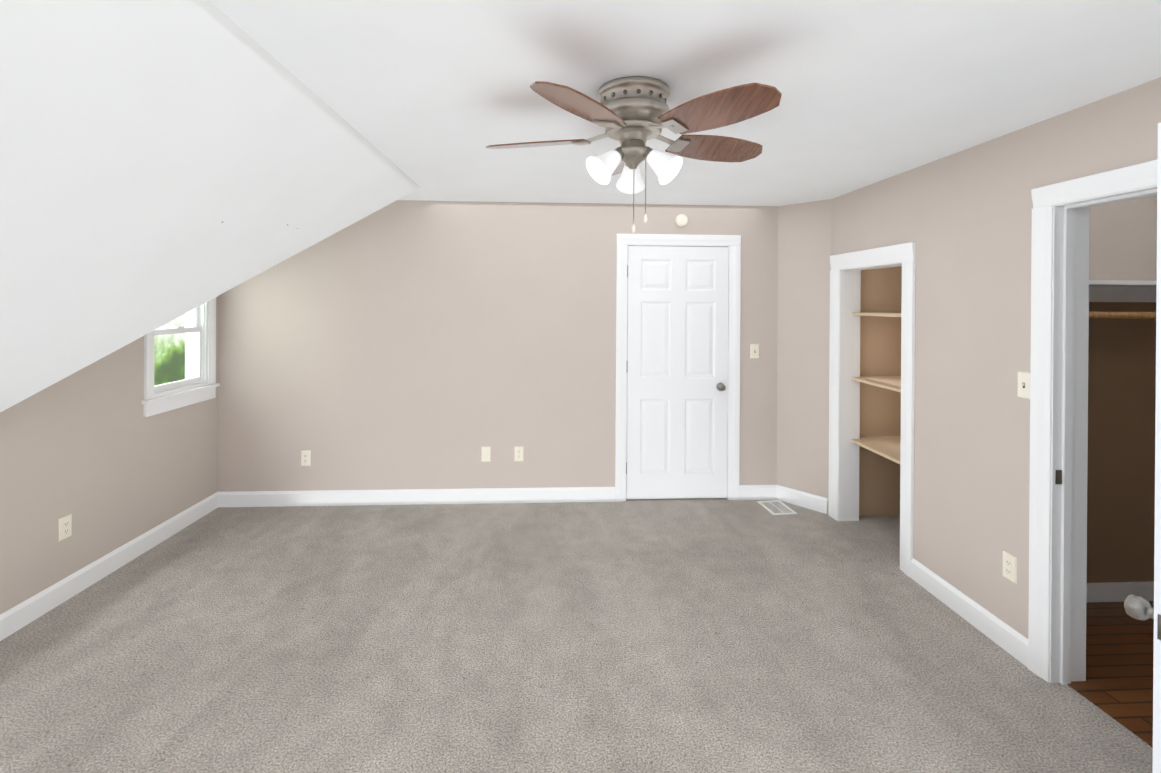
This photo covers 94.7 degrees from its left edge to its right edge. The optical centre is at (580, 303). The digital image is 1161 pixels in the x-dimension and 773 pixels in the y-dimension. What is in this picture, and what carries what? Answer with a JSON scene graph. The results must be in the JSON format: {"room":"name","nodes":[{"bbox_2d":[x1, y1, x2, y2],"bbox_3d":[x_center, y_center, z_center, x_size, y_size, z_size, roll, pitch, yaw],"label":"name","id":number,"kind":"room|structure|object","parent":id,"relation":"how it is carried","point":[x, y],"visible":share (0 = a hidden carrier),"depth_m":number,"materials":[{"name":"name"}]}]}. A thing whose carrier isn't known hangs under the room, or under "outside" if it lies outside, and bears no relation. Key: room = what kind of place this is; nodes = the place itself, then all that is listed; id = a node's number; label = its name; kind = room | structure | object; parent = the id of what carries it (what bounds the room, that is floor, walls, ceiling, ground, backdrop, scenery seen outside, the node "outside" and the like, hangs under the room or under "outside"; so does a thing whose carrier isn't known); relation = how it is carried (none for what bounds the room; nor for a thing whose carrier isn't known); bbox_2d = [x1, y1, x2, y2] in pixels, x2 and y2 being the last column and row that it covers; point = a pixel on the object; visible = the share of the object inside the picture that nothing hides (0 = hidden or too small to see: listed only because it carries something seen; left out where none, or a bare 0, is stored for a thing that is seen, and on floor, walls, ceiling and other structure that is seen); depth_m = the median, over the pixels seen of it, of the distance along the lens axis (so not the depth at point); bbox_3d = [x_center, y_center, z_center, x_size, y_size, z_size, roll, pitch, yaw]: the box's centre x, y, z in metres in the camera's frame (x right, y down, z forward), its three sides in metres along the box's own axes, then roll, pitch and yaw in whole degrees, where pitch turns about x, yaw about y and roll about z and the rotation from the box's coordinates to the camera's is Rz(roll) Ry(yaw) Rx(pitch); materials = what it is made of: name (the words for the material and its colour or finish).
{"room":"bedroom","nodes":[
{"label":"bedroom","id":0,"kind":"room"},
{"bbox_2d":[0,296,217,613],"bbox_3d":[-2.656,0.328,0.584,0.150,2.463,7.303,0,0,-3],"label":"wall","id":1,"kind":"structure","parent":0,"point":[99,457],"depth_m":2.97,"materials":[{"name":"beige paint"}]},
{"bbox_2d":[59,514,71,540],"bbox_3d":[-2.700,1.173,2.806,0.008,0.117,0.072,0,0,-3],"label":"outlet","id":2,"kind":"object","parent":1,"relation":"attached to","point":[65,527],"visible":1,"depth_m":2.80,"materials":[{"name":"beige plastic"}]},
{"bbox_2d":[0,492,217,640],"bbox_3d":[-2.581,1.502,0.591,0.014,0.115,7.003,0,0,-3],"label":"baseboard","id":3,"kind":"structure","parent":1,"relation":"attached to","point":[26,612],"depth_m":2.98,"materials":[{"name":"white paint"}]},
{"bbox_2d":[142,297,219,416],"bbox_3d":[-2.804,0.197,3.684,0.185,1.021,0.726,0,0,-3],"label":"window","id":4,"kind":"structure","parent":1,"relation":"in","point":[180,353],"depth_m":3.73,"materials":[{"name":"white paint"}]},
{"bbox_2d":[0,0,420,411],"bbox_3d":[-1.775,-0.090,0.308,1.709,1.565,6.660,0,0,-3],"label":"ceiling","id":5,"kind":"structure","parent":0,"point":[148,148],"depth_m":1.80,"materials":[{"name":"white paint"}]},
{"bbox_2d":[217,200,777,491],"bbox_3d":[-0.593,0.331,4.276,4.364,2.463,0.150,0,0,-3],"label":"wall","id":6,"kind":"structure","parent":0,"point":[404,344],"depth_m":4.18,"materials":[{"name":"beige paint"}]},
{"bbox_2d":[301,451,310,465],"bbox_3d":[-2.117,1.189,4.118,0.072,0.117,0.008,0,0,-3],"label":"electrical outlet","id":7,"kind":"object","parent":6,"relation":"attached to","point":[305,458],"visible":1,"depth_m":4.12,"materials":[{"name":"beige plastic"}]},
{"bbox_2d":[218,487,614,506],"bbox_3d":[-1.250,1.501,4.162,3.054,0.115,0.014,0,0,-3],"label":"baseboard","id":8,"kind":"structure","parent":6,"relation":"attached to","point":[401,497],"depth_m":4.15,"materials":[{"name":"white paint"}]},
{"bbox_2d":[481,447,490,461],"bbox_3d":[-0.742,1.178,4.189,0.072,0.117,0.013,0,0,-3],"label":"electrical outlet","id":9,"kind":"object","parent":6,"relation":"attached to","point":[485,454],"visible":1,"depth_m":4.19,"materials":[{"name":"beige plastic"}]},
{"bbox_2d":[514,446,522,460],"bbox_3d":[-0.485,1.180,4.205,0.072,0.117,0.008,0,0,-3],"label":"electrical outlet","id":10,"kind":"object","parent":6,"relation":"attached to","point":[518,453],"visible":1,"depth_m":4.20,"materials":[{"name":"beige plastic"}]},
{"bbox_2d":[626,246,728,498],"bbox_3d":[0.776,0.549,4.295,0.826,2.018,0.171,0,0,-3],"label":"back door","id":11,"kind":"structure","parent":6,"relation":"in","point":[677,363],"depth_m":4.28,"materials":[{"name":"white paint"}]},
{"bbox_2d":[615,234,740,501],"bbox_3d":[0.776,0.508,4.341,0.999,2.123,0.171,0,0,-3],"label":"door frame","id":12,"kind":"structure","parent":6,"relation":"attached to","point":[733,242],"depth_m":4.26,"materials":[{"name":"white paint"}]},
{"bbox_2d":[675,214,687,226],"bbox_3d":[0.808,-0.664,4.258,0.104,0.104,0.031,0,0,-3],"label":"smoke detector","id":13,"kind":"object","parent":6,"relation":"attached to","point":[681,220],"visible":1,"depth_m":4.25,"materials":[{"name":"beige plastic"}]},
{"bbox_2d":[750,344,758,357],"bbox_3d":[1.404,0.379,4.299,0.072,0.117,0.018,0,0,-3],"label":"light switch","id":14,"kind":"object","parent":6,"relation":"attached to","point":[754,350],"visible":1,"depth_m":4.30,"materials":[{"name":"beige plastic"}]},
{"bbox_2d":[739,485,775,499],"bbox_3d":[1.430,1.516,4.305,0.315,0.115,0.014,0,0,-3],"label":"baseboard","id":15,"kind":"structure","parent":6,"relation":"attached to","point":[757,492],"depth_m":4.30,"materials":[{"name":"white paint"}]},
{"bbox_2d":[0,498,1152,772],"bbox_3d":[-0.276,1.622,0.715,4.932,0.100,7.303,0,0,-3],"label":"floor carpet","id":16,"kind":"object","parent":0,"point":[694,636],"depth_m":2.37,"materials":[{"name":"grey carpet"}]},
{"bbox_2d":[757,500,796,514],"bbox_3d":[1.514,1.571,4.129,0.190,0.006,0.270,0,0,-7],"label":"air vent register","id":17,"kind":"object","parent":16,"relation":"on","point":[775,507],"visible":1,"depth_m":4.12,"materials":[{"name":"white paint"}]},
{"bbox_2d":[209,0,1160,205],"bbox_3d":[-0.262,-0.841,0.709,4.932,0.100,7.303,0,0,-3],"label":"ceiling","id":18,"kind":"structure","parent":0,"point":[432,99],"depth_m":1.83,"materials":[{"name":"white paint"}]},
{"bbox_2d":[486,76,781,232],"bbox_3d":[0.189,-0.524,2.031,1.116,0.535,1.068,0,0,-3],"label":"ceiling fan","id":19,"kind":"object","parent":18,"relation":"hanging from","point":[632,114],"visible":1,"depth_m":1.88,"materials":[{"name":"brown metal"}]},
{"bbox_2d":[776,199,831,497],"bbox_3d":[1.787,0.344,4.215,0.150,2.463,0.420,0,0,-43],"label":"wall","id":20,"kind":"structure","parent":0,"point":[804,265],"depth_m":4.16,"materials":[{"name":"beige paint"}]},
{"bbox_2d":[776,485,827,513],"bbox_3d":[1.716,1.518,4.166,0.014,0.115,0.408,0,0,-43],"label":"baseboard","id":21,"kind":"structure","parent":20,"relation":"attached to","point":[803,499],"depth_m":4.15,"materials":[{"name":"white paint"}]},
{"bbox_2d":[859,515,899,549],"bbox_3d":[2.252,1.630,3.559,0.420,0.100,0.858,0,0,-3],"label":"floor","id":22,"kind":"structure","parent":0,"point":[886,528],"depth_m":3.79,"materials":[{"name":"beige carpet"}]},
{"bbox_2d":[859,266,901,515],"bbox_3d":[2.283,0.530,3.557,0.470,2.100,0.958,0,0,-3],"label":"wall","id":23,"kind":"structure","parent":0,"point":[880,407],"depth_m":3.98,"materials":[{"name":"beige paint"}]},
{"bbox_2d":[851,436,900,463],"bbox_3d":[2.225,0.994,3.555,0.479,0.019,0.856,0,0,-3],"label":"closet shelf","id":24,"kind":"object","parent":23,"relation":"attached to","point":[887,447],"visible":0.14,"depth_m":3.74,"materials":[{"name":"beige wood"}]},
{"bbox_2d":[852,376,900,391],"bbox_3d":[2.228,0.544,3.554,0.479,0.019,0.856,0,0,-3],"label":"closet shelf","id":25,"kind":"object","parent":23,"relation":"attached to","point":[893,383],"visible":0.14,"depth_m":3.71,"materials":[{"name":"beige wood"}]},
{"bbox_2d":[852,312,900,316],"bbox_3d":[2.230,0.074,3.553,0.479,0.019,0.856,0,0,-3],"label":"closet shelf","id":26,"kind":"object","parent":23,"relation":"attached to","point":[879,314],"visible":0.14,"depth_m":3.59,"materials":[{"name":"beige wood"}]},
{"bbox_2d":[831,77,1160,638],"bbox_3d":[2.132,0.355,0.604,0.150,2.463,6.830,0,0,-3],"label":"wall","id":27,"kind":"structure","parent":0,"point":[962,219],"depth_m":2.61,"materials":[{"name":"beige paint"}]},
{"bbox_2d":[838,262,901,520],"bbox_3d":[1.973,0.658,3.541,0.154,1.841,0.726,0,0,-3],"label":"door frame","id":28,"kind":"structure","parent":27,"relation":"attached to","point":[849,399],"depth_m":3.88,"materials":[{"name":"white paint"}]},
{"bbox_2d":[828,242,915,577],"bbox_3d":[1.889,0.610,3.536,0.019,1.936,0.916,0,0,-3],"label":"trim","id":29,"kind":"structure","parent":27,"relation":"attached to","point":[904,253],"depth_m":3.17,"materials":[{"name":"white paint"}]},
{"bbox_2d":[911,558,1027,667],"bbox_3d":[1.931,1.523,2.700,0.014,0.115,0.763,0,0,-3],"label":"baseboard","id":30,"kind":"structure","parent":27,"relation":"attached to","point":[1003,635],"depth_m":2.62,"materials":[{"name":"white paint"}]},
{"bbox_2d":[1003,551,1016,583],"bbox_3d":[1.950,1.198,2.434,0.008,0.117,0.072,0,0,-3],"label":"outlet","id":31,"kind":"object","parent":27,"relation":"attached to","point":[1009,567],"visible":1,"depth_m":2.42,"materials":[{"name":"beige plastic"}]},
{"bbox_2d":[1018,371,1029,398],"bbox_3d":[1.954,0.359,2.360,0.018,0.117,0.072,0,0,-3],"label":"light switch","id":32,"kind":"object","parent":27,"relation":"attached to","point":[1023,384],"visible":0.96,"depth_m":2.36,"materials":[{"name":"beige plastic"}]},
{"bbox_2d":[1028,159,1157,684],"bbox_3d":[2.064,0.544,1.848,0.188,2.078,0.948,0,0,-3],"label":"door frame","id":33,"kind":"structure","parent":27,"relation":"attached to","point":[1069,437],"depth_m":2.23,"materials":[{"name":"white paint"}]},
{"bbox_2d":[1055,470,1061,483],"bbox_3d":[1.994,0.722,2.229,0.028,0.060,0.002,0,0,-3],"label":"strike plate","id":34,"kind":"object","parent":33,"relation":"attached to","point":[1058,479],"visible":1,"depth_m":2.23,"materials":[{"name":"silver metal"}]},
{"bbox_2d":[1124,123,1160,772],"bbox_3d":[1.647,0.583,1.332,0.775,1.973,0.174,0,0,-23],"label":"door","id":35,"kind":"structure","parent":27,"relation":"in","point":[1137,607],"depth_m":1.20,"materials":[{"name":"white paint"}]},
{"bbox_2d":[1087,195,1156,582],"bbox_3d":[2.881,0.404,2.877,1.590,2.363,0.050,0,0,-3],"label":"wall","id":36,"kind":"structure","parent":0,"point":[1121,431],"depth_m":2.83,"materials":[{"name":"beige paint"}]},
{"bbox_2d":[1086,581,1153,602],"bbox_3d":[2.881,1.533,2.848,1.600,0.096,0.014,0,0,-3],"label":"baseboard","id":37,"kind":"structure","parent":36,"relation":"attached to","point":[1111,592],"depth_m":2.84,"materials":[{"name":"white paint"}]},
{"bbox_2d":[1089,280,1156,318],"bbox_3d":[2.898,-0.012,2.691,1.600,0.195,0.320,0,0,-3],"label":"shelf rail","id":38,"kind":"object","parent":36,"relation":"attached to","point":[1121,291],"visible":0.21,"depth_m":2.82,"materials":[{"name":"white paint"}]},
{"label":"outside","id":39,"kind":"structure","parent":0,"visible":0},
{"bbox_2d":[1067,601,1153,747],"bbox_3d":[2.917,1.636,1.796,1.740,0.104,2.220,0,0,-3],"label":"floor","id":40,"kind":"structure","parent":39,"point":[1117,685],"depth_m":2.32,"materials":[{"name":"brown wood"}]}
]}

